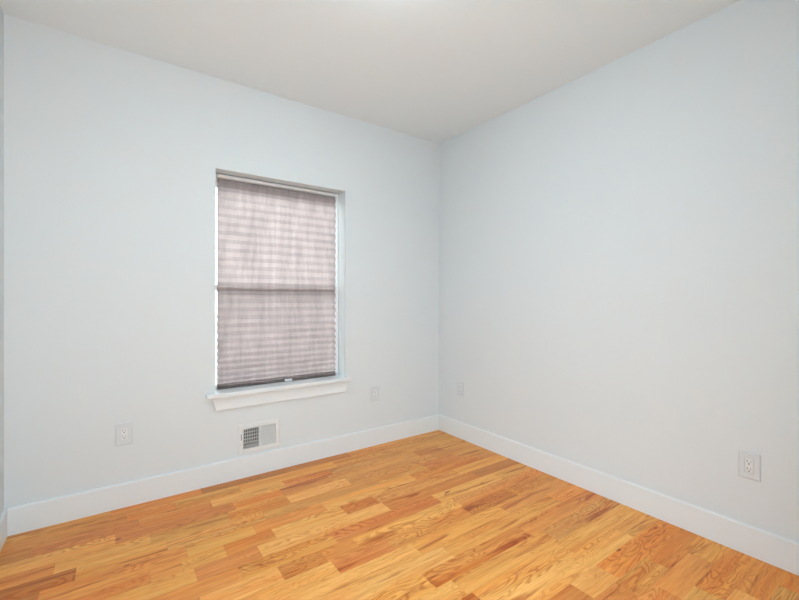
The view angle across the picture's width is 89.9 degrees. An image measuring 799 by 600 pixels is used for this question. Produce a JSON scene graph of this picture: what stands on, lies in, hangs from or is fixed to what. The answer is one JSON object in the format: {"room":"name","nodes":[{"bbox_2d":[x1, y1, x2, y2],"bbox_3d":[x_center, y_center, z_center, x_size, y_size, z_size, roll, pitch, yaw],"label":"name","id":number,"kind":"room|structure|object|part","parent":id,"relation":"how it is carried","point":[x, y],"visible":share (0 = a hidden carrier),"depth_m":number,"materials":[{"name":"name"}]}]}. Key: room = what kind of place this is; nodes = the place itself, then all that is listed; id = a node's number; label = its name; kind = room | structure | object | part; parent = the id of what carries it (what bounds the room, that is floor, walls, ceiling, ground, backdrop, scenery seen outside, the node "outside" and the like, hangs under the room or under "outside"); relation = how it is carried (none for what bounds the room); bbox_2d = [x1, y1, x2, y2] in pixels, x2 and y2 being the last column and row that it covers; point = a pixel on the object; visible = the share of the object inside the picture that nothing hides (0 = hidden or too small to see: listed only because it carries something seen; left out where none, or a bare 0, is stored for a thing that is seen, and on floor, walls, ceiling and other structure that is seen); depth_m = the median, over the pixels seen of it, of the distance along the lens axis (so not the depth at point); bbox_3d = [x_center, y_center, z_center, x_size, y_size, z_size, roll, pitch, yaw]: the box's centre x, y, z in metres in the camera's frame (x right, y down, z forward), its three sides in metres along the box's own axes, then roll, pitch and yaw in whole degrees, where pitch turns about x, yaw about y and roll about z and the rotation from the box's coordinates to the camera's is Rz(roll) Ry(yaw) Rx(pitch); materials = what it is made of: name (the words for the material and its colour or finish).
{"room":"empty bedroom","nodes":[
{"label":"empty bedroom","id":0,"kind":"room"},
{"bbox_2d":[0,6,3,514],"bbox_3d":[-1.105,-0.117,0.606,0.200,2.592,3.250,0,0,-35],"label":"wall","id":1,"kind":"structure","parent":0,"point":[1,11],"depth_m":1.95,"materials":[{"name":"paint"}]},
{"bbox_2d":[0,508,7,551],"bbox_3d":[-1.078,1.110,0.753,0.015,0.136,3.050,0,0,-35],"label":"baseboard","id":2,"kind":"structure","parent":1,"relation":"attached to","point":[3,517],"depth_m":1.92,"materials":[{"name":"white paint"}]},
{"bbox_2d":[4,14,438,507],"bbox_3d":[-0.860,-0.122,2.897,3.253,2.592,0.200,0,0,-35],"label":"wall","id":3,"kind":"structure","parent":0,"point":[113,156],"depth_m":2.36,"materials":[{"name":"paint"}]},
{"bbox_2d":[116,422,132,445],"bbox_3d":[-1.562,0.760,2.273,0.079,0.120,0.008,0,0,-35],"label":"wall outlet","id":4,"kind":"object","parent":3,"relation":"attached to","point":[124,431],"visible":1,"depth_m":2.27,"materials":[{"name":"white plastic"}]},
{"bbox_2d":[121,428,127,439],"bbox_3d":[-1.562,0.760,2.272,0.032,0.066,0.007,0,0,-35],"label":"receptacle","id":5,"kind":"object","parent":4,"relation":"attached to","point":[124,431],"depth_m":2.27,"materials":[{"name":"white plastic"}]},
{"bbox_2d":[7,414,438,535],"bbox_3d":[-0.800,1.106,2.812,2.823,0.136,0.015,0,0,-35],"label":"baseboard","id":6,"kind":"structure","parent":3,"relation":"attached to","point":[57,510],"depth_m":2.46,"materials":[{"name":"white paint"}]},
{"bbox_2d":[237,418,279,454],"bbox_3d":[-0.975,0.920,2.751,0.283,0.200,0.119,0,0,-35],"label":"air vent","id":7,"kind":"object","parent":3,"relation":"in","point":[268,431],"visible":1,"depth_m":2.72,"materials":[{"name":"white metal"}]},
{"bbox_2d":[206,174,350,410],"bbox_3d":[-0.852,-0.068,2.877,1.013,1.544,0.242,0,0,-35],"label":"window","id":8,"kind":"structure","parent":3,"relation":"in","point":[229,398],"depth_m":2.81,"materials":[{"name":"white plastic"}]},
{"bbox_3d":[-0.882,0.240,2.942,0.908,0.682,0.024,0,0,-35],"label":"sash","id":9,"kind":"part","parent":8,"relation":"part of","materials":[{"name":"grey fabric"}]},
{"bbox_2d":[217,174,335,389],"bbox_3d":[-0.852,-0.121,2.894,0.864,1.425,0.046,0,0,-35],"label":"pleated shade","id":10,"kind":"object","parent":8,"relation":"attached to","point":[276,244],"visible":1,"depth_m":2.87,"materials":[{"name":"white fabric"}]},
{"bbox_3d":[-0.857,0.589,2.901,0.862,0.006,0.024,0,0,-35],"label":"rail","id":11,"kind":"part","parent":10,"relation":"part of","materials":[{"name":"fabric"}]},
{"bbox_3d":[-0.856,-0.822,2.900,0.862,0.022,0.028,0,0,-35],"label":"head rail","id":12,"kind":"part","parent":10,"relation":"part of","materials":[{"name":"white"}]},
{"bbox_3d":[-0.833,0.607,2.849,1.013,0.027,0.170,0,0,-35],"label":"sill","id":13,"kind":"part","parent":8,"relation":"part of","materials":[{"name":"white paint"}]},
{"bbox_2d":[371,386,378,401],"bbox_3d":[-0.197,0.760,3.243,0.079,0.120,0.008,0,0,-35],"label":"wall outlet","id":14,"kind":"object","parent":3,"relation":"attached to","point":[374,390],"visible":1,"depth_m":3.24,"materials":[{"name":"white plastic"}]},
{"bbox_2d":[0,0,740,143],"bbox_3d":[0.431,-1.472,1.080,3.253,0.120,4.650,0,0,-35],"label":"ceiling","id":15,"kind":"structure","parent":0,"point":[436,71],"depth_m":2.19,"materials":[{"name":"paint"}]},
{"bbox_2d":[0,430,798,599],"bbox_3d":[0.426,1.210,1.086,3.253,0.060,4.650,0,0,-35],"label":"floor","id":16,"kind":"structure","parent":0,"point":[434,515],"depth_m":1.93,"materials":[{"name":"brown wood"}]},
{"bbox_2d":[439,0,798,541],"bbox_3d":[1.383,-0.117,2.375,0.200,2.592,3.250,0,0,-35],"label":"wall","id":17,"kind":"structure","parent":0,"point":[619,243],"depth_m":2.21,"materials":[{"name":"paint"}]},
{"bbox_2d":[457,381,463,396],"bbox_3d":[0.519,0.755,3.411,0.008,0.120,0.079,0,0,-35],"label":"wall outlet","id":18,"kind":"object","parent":17,"relation":"attached to","point":[460,385],"visible":1,"depth_m":3.40,"materials":[{"name":"white plastic"}]},
{"bbox_2d":[438,414,798,575],"bbox_3d":[1.235,1.111,2.397,0.015,0.136,3.050,0,0,-35],"label":"baseboard","id":19,"kind":"structure","parent":17,"relation":"attached to","point":[781,552],"depth_m":2.19,"materials":[{"name":"white paint"}]},
{"bbox_2d":[738,450,760,481],"bbox_3d":[1.623,0.769,1.858,0.008,0.120,0.079,0,0,-35],"label":"wall outlet","id":20,"kind":"object","parent":17,"relation":"attached to","point":[749,464],"visible":1,"depth_m":1.85,"materials":[{"name":"white plastic"}]},
{"bbox_2d":[745,458,753,473],"bbox_3d":[1.622,0.769,1.858,0.007,0.066,0.032,0,0,-35],"label":"receptacle","id":21,"kind":"object","parent":20,"relation":"attached to","point":[749,462],"depth_m":1.85,"materials":[{"name":"white plastic"}]},
{"label":"outside","id":22,"kind":"structure","parent":0,"visible":0},
{"bbox_2d":[215,317,216,383],"bbox_3d":[-14.303,2.200,24.268,60.000,0.200,49.400,0,0,-35],"label":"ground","id":23,"kind":"structure","parent":22,"point":[215,317],"depth_m":16.88,"materials":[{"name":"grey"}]}
]}

